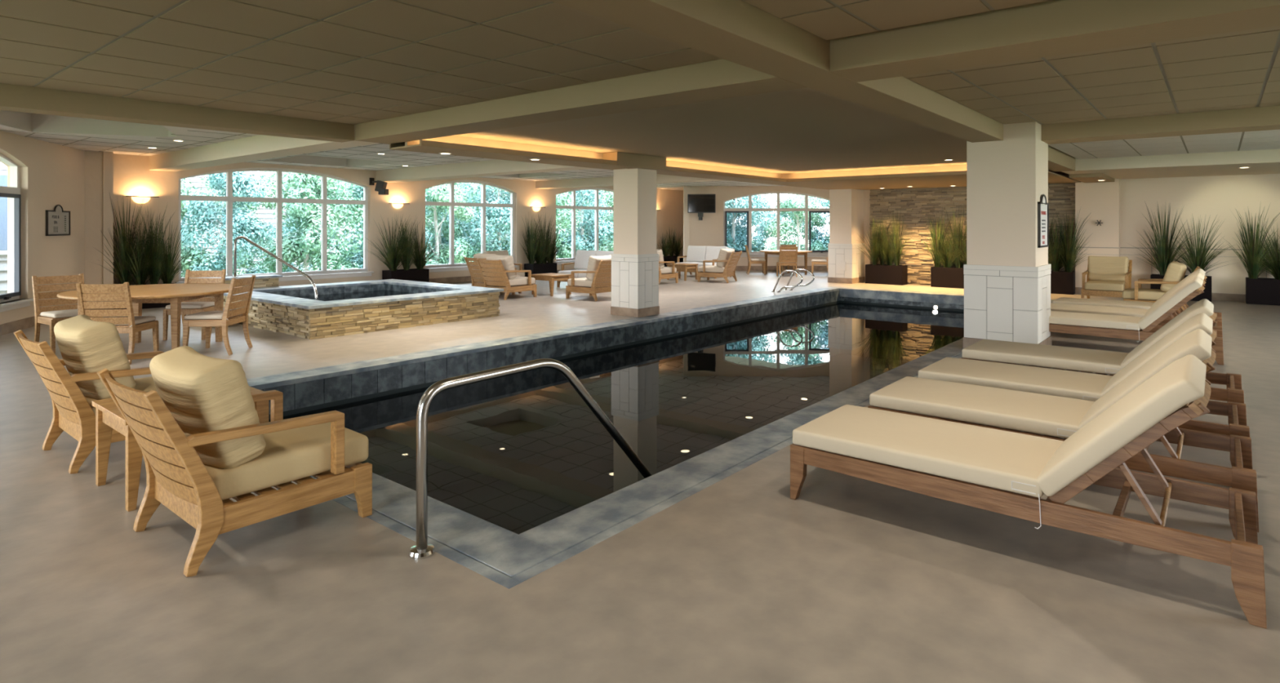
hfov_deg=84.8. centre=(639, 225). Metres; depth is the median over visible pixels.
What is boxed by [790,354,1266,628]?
sun lounger
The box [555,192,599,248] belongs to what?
tree
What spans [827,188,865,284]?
column
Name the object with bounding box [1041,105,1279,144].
ceiling beam
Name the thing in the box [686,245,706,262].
cushion
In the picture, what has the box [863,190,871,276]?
wall
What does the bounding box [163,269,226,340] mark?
dining chair
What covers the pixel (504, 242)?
tree
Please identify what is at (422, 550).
handrail
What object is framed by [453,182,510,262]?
tree
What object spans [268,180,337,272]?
tree
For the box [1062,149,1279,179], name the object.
ceiling
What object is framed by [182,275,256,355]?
dining chair
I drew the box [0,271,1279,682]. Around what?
floor
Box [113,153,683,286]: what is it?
wall
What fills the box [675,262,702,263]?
seat cushion
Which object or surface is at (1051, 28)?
ceiling beam
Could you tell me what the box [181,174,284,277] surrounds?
tree
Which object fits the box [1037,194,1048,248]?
wall sign
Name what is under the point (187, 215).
tree
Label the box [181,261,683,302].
baseboard
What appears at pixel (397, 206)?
wall sconce
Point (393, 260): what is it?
grass planter
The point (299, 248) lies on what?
tree
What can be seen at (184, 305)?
seat cushion
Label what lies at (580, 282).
seat cushion
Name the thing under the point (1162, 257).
grass planter
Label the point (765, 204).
tree
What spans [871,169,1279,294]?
wall
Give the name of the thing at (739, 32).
ceiling beam
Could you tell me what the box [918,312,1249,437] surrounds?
sun lounger
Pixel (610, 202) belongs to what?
tree
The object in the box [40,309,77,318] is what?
seat cushion
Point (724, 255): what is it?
cushion
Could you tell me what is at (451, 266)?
window
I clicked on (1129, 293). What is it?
seat cushion
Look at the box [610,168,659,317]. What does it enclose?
column
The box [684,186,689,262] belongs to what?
wall
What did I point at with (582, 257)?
cushion
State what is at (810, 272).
grab rail
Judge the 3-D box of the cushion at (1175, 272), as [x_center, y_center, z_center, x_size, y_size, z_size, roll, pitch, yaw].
[9.156,0.897,12.021,0.256,0.510,0.700,20,13,38]
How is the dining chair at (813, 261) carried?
on the floor
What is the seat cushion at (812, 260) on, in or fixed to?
on the dining chair at (813, 261)
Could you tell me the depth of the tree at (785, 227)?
29.37 m
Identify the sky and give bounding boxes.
[181,171,359,272]
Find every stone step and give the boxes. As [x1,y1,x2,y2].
[199,274,282,288]
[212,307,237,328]
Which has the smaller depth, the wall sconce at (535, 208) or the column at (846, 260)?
the column at (846, 260)
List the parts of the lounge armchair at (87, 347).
leg, backrest, leg, seat frame, armrest, armrest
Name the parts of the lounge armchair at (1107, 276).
leg, armrest, leg, seat frame, armrest, leg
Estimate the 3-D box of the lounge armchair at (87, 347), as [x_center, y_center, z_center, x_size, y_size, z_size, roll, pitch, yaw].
[-3.599,1.093,4.879,0.768,0.923,1.068,0,0,39]
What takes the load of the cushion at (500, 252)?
on the lounge armchair at (499, 252)
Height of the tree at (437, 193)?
4.143 m
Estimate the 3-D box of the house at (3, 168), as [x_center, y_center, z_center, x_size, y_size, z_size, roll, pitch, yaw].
[-16.759,-2.374,13.942,7.400,8.548,8.200,0,0,39]
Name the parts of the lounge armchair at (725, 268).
leg, armrest, seat frame, leg, backrest, leg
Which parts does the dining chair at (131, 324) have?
leg, backrest, leg, seat, leg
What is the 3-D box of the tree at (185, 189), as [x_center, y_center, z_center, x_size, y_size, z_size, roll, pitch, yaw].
[-12.402,-0.155,17.293,3.292,4.143,3.584,0,0,-13]
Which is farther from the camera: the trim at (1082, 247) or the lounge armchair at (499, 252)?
the lounge armchair at (499, 252)
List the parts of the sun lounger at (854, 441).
leg, seat mattress, rail, mattress, cross rail, rail, rail, support rod, headboard, cross rail, leg, leg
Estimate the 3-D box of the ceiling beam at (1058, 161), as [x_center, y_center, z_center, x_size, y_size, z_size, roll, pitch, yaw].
[6.237,-1.210,11.090,0.360,0.380,5.550,0,0,39]
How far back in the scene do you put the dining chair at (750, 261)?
22.03 m
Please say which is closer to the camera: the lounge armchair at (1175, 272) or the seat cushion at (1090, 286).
the lounge armchair at (1175, 272)
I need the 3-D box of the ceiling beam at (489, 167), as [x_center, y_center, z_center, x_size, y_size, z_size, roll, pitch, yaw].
[-3.318,-1.230,14.850,7.710,0.340,0.500,0,0,39]
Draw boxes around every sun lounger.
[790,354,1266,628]
[867,328,1258,533]
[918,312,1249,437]
[961,298,1244,403]
[1048,277,1223,364]
[1050,272,1222,329]
[1052,268,1222,332]
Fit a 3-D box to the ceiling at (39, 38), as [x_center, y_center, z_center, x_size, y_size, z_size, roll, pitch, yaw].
[2.378,-1.255,5.362,13.150,0.050,19.300,0,0,39]
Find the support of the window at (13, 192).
in the wall at (51, 175)
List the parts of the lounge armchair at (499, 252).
armrest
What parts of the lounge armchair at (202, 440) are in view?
leg, backrest, leg, seat frame, armrest, armrest, leg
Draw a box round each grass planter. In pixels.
[97,194,206,309]
[368,214,448,282]
[521,212,570,277]
[656,226,683,266]
[856,208,913,285]
[919,206,966,288]
[1048,210,1090,294]
[1131,200,1241,302]
[1220,204,1279,305]
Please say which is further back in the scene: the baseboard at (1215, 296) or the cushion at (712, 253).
the cushion at (712, 253)
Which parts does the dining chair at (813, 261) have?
leg, seat, leg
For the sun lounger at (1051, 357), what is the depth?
6.03 m
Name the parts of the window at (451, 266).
sill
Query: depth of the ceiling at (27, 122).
11.83 m
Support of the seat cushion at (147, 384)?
on the lounge armchair at (87, 347)
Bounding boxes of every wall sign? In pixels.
[45,204,70,235]
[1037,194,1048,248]
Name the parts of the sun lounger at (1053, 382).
seat mattress, mattress, rail, rail, headboard, cross rail, leg, leg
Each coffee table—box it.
[531,272,571,296]
[666,262,698,280]
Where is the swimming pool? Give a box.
[246,286,1054,589]
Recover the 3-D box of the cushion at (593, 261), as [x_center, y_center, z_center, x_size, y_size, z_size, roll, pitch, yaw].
[-0.798,0.897,14.692,0.256,0.510,0.700,20,13,38]
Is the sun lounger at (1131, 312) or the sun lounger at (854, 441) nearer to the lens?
the sun lounger at (854, 441)
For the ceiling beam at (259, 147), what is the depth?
10.91 m
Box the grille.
[377,188,388,195]
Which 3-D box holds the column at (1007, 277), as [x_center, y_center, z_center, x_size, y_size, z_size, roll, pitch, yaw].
[4.653,0.150,8.877,0.840,2.800,0.850,0,0,39]
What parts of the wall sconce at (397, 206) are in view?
lamp shade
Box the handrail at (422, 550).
[408,358,652,559]
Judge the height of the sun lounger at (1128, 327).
0.921 m
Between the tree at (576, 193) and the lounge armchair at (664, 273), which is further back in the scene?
the tree at (576, 193)
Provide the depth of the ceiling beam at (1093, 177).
14.20 m
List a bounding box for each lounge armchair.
[13,315,163,474]
[97,346,372,577]
[464,253,521,293]
[476,254,536,300]
[483,250,524,276]
[565,254,611,301]
[656,249,678,284]
[697,248,742,283]
[1080,255,1132,298]
[1122,261,1200,311]
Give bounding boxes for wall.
[0,130,84,324]
[84,151,113,284]
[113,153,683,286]
[683,186,829,266]
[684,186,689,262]
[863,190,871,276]
[869,182,1075,284]
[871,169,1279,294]
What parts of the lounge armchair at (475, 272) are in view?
leg, backrest, seat frame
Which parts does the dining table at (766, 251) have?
leg, leg, leg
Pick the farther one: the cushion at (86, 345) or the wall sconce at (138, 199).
the wall sconce at (138, 199)
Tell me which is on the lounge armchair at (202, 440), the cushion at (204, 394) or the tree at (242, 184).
the cushion at (204, 394)
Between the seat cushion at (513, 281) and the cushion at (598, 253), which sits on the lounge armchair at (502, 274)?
the seat cushion at (513, 281)
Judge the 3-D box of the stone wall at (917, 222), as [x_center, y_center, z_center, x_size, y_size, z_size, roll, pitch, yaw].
[8.116,0.292,17.544,4.806,2.518,0.100,0,0,39]
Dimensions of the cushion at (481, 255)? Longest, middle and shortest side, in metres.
0.700 x 0.510 x 0.256 m
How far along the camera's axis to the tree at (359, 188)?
21.81 m
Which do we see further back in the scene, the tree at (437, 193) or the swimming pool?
the tree at (437, 193)
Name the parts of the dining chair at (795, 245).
backrest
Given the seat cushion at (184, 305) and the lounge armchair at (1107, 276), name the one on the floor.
the lounge armchair at (1107, 276)
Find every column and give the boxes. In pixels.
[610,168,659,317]
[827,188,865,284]
[963,121,1051,348]
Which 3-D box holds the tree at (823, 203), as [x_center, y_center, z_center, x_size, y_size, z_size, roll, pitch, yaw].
[8.137,-0.817,33.495,3.641,5.458,4.450,0,0,31]
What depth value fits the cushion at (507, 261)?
14.68 m
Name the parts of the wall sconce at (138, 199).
lamp shade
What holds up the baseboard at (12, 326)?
attached to the wall at (51, 175)
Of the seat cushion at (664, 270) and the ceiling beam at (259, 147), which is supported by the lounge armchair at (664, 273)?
the seat cushion at (664, 270)
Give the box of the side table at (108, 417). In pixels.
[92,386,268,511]
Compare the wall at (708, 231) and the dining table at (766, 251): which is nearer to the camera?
the dining table at (766, 251)
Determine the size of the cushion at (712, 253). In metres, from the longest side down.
0.724 x 0.510 x 0.254 m
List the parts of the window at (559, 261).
sill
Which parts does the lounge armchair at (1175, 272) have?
seat frame, armrest, armrest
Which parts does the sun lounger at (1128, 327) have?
seat mattress, rail, rail, mattress, rail, headboard, leg, leg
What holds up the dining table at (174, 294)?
on the floor
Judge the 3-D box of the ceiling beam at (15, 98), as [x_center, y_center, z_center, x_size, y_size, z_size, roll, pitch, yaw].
[-6.278,-1.218,5.433,0.300,0.365,8.400,0,0,39]
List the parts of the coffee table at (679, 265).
leg, leg, leg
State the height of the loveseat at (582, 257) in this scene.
0.922 m
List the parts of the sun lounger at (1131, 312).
seat mattress, rail, mattress, leg, leg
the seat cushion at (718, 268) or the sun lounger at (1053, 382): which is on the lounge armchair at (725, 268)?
the seat cushion at (718, 268)
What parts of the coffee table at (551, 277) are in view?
leg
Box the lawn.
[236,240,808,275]
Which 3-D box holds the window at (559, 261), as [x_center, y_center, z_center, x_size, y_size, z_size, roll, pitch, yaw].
[-1.365,-0.010,23.375,0.260,2.480,4.180,0,0,39]
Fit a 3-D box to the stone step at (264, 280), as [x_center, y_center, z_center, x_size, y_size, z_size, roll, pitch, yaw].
[-6.993,1.224,12.184,0.450,0.657,1.330,0,0,39]
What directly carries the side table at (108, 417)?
on the floor
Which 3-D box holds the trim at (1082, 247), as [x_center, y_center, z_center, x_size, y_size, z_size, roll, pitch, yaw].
[12.807,0.945,13.567,7.490,0.910,0.254,0,0,39]
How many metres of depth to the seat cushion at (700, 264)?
20.63 m
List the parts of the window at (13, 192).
frame, sill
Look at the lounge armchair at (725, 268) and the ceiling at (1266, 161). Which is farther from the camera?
the lounge armchair at (725, 268)
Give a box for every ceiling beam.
[0,83,354,142]
[148,124,378,171]
[355,58,806,143]
[375,159,596,182]
[535,173,722,189]
[548,0,1003,142]
[602,151,666,170]
[830,0,1279,82]
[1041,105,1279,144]
[1048,145,1075,171]
[1069,173,1114,182]
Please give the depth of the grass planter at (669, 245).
25.45 m
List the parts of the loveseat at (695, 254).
armrest, seat frame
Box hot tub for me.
[222,279,503,339]
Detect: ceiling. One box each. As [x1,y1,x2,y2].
[0,0,1279,159]
[0,110,784,191]
[389,135,1080,190]
[455,87,966,173]
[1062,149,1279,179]
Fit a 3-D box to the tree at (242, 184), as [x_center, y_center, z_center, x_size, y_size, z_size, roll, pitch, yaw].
[-10.775,0.121,18.339,2.383,3.573,2.913,0,0,-13]
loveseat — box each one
[556,249,613,287]
[675,245,734,278]
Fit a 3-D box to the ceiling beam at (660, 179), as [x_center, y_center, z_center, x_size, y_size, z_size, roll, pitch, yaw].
[-0.011,-1.255,18.863,7.710,0.290,0.500,0,0,39]
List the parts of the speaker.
wall plate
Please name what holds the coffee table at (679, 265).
on the floor
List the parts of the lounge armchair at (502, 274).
leg, backrest, leg, seat frame, armrest, leg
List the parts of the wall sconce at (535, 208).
lamp shade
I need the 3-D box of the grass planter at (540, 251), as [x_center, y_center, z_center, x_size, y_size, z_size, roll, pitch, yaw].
[-2.726,0.554,20.782,0.798,1.991,1.963,0,0,39]
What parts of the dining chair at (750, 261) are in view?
leg, leg, seat, leg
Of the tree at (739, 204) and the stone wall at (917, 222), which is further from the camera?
the tree at (739, 204)
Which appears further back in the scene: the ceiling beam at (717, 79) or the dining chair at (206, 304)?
the dining chair at (206, 304)
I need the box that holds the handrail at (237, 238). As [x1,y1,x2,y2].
[231,235,318,300]
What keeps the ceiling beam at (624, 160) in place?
attached to the ceiling at (806, 130)
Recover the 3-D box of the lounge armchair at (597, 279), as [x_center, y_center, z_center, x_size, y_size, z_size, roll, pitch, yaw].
[-0.934,1.093,14.804,1.068,0.923,0.768,0,0,39]
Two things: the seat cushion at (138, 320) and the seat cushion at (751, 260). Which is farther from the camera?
the seat cushion at (751, 260)
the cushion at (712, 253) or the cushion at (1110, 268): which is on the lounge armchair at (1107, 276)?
the cushion at (1110, 268)
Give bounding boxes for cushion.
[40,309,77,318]
[53,315,136,399]
[84,376,156,414]
[112,315,155,325]
[149,346,266,468]
[165,302,214,309]
[184,311,237,319]
[204,422,368,500]
[473,253,497,274]
[483,250,508,255]
[485,254,515,279]
[490,276,534,286]
[516,272,524,276]
[558,269,586,277]
[567,277,608,287]
[573,249,596,270]
[577,273,586,277]
[586,254,611,280]
[595,250,613,256]
[656,249,664,268]
[660,266,676,274]
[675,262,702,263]
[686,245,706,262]
[697,262,716,266]
[697,265,729,272]
[705,245,728,262]
[716,248,734,267]
[750,258,765,261]
[811,259,826,262]
[1084,280,1124,291]
[1087,255,1128,281]
[1122,288,1166,300]
[1160,261,1186,292]
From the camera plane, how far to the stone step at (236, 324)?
10.81 m
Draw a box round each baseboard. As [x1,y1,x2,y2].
[0,308,113,336]
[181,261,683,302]
[735,266,827,271]
[1075,287,1245,302]
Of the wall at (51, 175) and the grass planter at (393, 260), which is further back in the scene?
the grass planter at (393, 260)
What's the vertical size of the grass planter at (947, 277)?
2.022 m
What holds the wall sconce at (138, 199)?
attached to the wall at (132, 176)
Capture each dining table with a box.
[57,283,241,349]
[759,249,812,275]
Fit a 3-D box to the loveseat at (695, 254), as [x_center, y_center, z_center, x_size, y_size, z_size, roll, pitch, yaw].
[1.942,1.093,21.224,1.508,0.922,1.068,0,0,39]
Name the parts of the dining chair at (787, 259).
leg, seat, backrest, leg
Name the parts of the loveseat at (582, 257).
leg, armrest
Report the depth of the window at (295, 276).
15.48 m
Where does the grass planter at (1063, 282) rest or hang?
on the floor
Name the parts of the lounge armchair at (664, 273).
leg, armrest, seat frame, leg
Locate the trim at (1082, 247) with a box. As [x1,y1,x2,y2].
[1081,247,1279,278]
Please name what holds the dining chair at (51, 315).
on the floor
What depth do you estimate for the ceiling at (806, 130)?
9.35 m
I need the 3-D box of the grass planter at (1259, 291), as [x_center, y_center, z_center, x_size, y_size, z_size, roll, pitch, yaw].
[12.399,0.531,13.477,1.908,2.039,0.787,0,0,39]
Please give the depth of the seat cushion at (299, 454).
3.51 m
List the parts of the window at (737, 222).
sill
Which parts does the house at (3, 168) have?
pane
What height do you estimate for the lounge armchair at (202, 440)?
0.923 m
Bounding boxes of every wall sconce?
[125,195,159,203]
[391,203,409,208]
[529,206,540,211]
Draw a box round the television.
[687,194,715,220]
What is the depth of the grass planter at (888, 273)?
18.41 m
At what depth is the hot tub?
10.68 m
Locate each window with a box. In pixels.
[0,153,33,312]
[175,167,373,284]
[425,180,517,272]
[554,187,613,264]
[723,191,829,257]
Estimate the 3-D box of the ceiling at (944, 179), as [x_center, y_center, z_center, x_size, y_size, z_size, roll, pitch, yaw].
[4.800,-1.183,14.102,5.770,0.435,18.130,0,0,39]
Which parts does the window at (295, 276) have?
sill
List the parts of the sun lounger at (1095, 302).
seat mattress, mattress, leg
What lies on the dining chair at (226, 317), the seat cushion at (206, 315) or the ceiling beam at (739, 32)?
the seat cushion at (206, 315)
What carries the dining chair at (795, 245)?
on the floor
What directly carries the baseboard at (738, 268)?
attached to the wall at (708, 231)
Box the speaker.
[369,177,388,195]
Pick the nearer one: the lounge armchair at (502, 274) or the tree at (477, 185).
the lounge armchair at (502, 274)
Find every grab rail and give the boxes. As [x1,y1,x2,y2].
[771,270,803,292]
[784,268,814,290]
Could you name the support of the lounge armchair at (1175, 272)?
on the floor
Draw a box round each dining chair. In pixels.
[31,273,102,353]
[75,282,159,364]
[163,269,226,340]
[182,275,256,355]
[745,244,765,275]
[776,246,797,277]
[778,244,796,272]
[811,254,828,275]
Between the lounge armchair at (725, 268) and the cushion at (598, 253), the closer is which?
the cushion at (598, 253)
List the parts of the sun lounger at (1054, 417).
leg, seat mattress, rail, mattress, support rod, rail, headboard, rail, cross rail, leg, leg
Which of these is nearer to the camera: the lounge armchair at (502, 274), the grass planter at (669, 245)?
the lounge armchair at (502, 274)
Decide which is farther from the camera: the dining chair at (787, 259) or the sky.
the sky
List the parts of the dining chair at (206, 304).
leg, leg, seat, backrest, leg, leg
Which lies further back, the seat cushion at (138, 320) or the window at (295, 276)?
the window at (295, 276)
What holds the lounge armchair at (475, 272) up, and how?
on the floor
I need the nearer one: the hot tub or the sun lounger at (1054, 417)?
the sun lounger at (1054, 417)
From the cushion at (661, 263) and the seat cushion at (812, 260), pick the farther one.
the seat cushion at (812, 260)
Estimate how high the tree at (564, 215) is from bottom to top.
3.918 m
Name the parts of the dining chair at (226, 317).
leg, leg, seat, leg, backrest, leg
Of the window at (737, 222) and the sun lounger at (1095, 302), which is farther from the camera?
the window at (737, 222)
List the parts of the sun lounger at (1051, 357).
seat mattress, rail, mattress, headboard, rail, cross rail, leg, leg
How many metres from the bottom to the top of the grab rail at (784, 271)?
0.546 m
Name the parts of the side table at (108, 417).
leg, leg, leg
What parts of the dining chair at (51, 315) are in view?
leg, leg, backrest, seat, leg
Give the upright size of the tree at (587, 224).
4.533 m
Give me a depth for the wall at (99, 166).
12.63 m
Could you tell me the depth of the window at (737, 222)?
23.90 m
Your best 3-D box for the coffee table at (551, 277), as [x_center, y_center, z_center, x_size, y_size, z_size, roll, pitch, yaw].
[-1.983,1.325,15.707,0.680,0.450,0.620,0,0,39]
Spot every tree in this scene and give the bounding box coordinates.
[181,171,275,274]
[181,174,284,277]
[181,177,209,277]
[181,189,218,251]
[257,171,363,272]
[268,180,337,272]
[327,181,363,269]
[330,182,434,268]
[425,182,480,265]
[425,182,489,263]
[440,182,510,264]
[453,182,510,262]
[501,197,576,251]
[555,190,613,258]
[555,191,583,258]
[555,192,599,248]
[583,190,613,251]
[591,190,613,251]
[724,194,771,251]
[725,193,782,251]
[764,193,821,250]
[774,194,829,248]
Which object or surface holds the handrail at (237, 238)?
attached to the stone step at (264, 280)
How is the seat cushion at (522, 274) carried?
on the lounge armchair at (499, 252)
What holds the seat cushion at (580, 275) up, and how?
on the loveseat at (582, 257)
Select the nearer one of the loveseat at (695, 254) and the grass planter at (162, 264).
the grass planter at (162, 264)
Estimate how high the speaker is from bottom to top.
0.420 m
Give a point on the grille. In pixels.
(380, 191)
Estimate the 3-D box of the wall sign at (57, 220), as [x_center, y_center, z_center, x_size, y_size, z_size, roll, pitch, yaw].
[-9.544,-0.085,11.508,0.031,0.511,0.820,0,0,-19]
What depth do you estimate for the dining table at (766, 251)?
21.95 m
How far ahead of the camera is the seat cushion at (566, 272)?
17.36 m
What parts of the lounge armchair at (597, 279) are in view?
leg, armrest, seat frame, leg, backrest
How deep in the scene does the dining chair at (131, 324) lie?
7.78 m
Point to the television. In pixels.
(700, 204)
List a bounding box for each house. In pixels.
[0,161,7,294]
[425,183,602,253]
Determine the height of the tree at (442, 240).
5.249 m
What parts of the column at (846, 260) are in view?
access panel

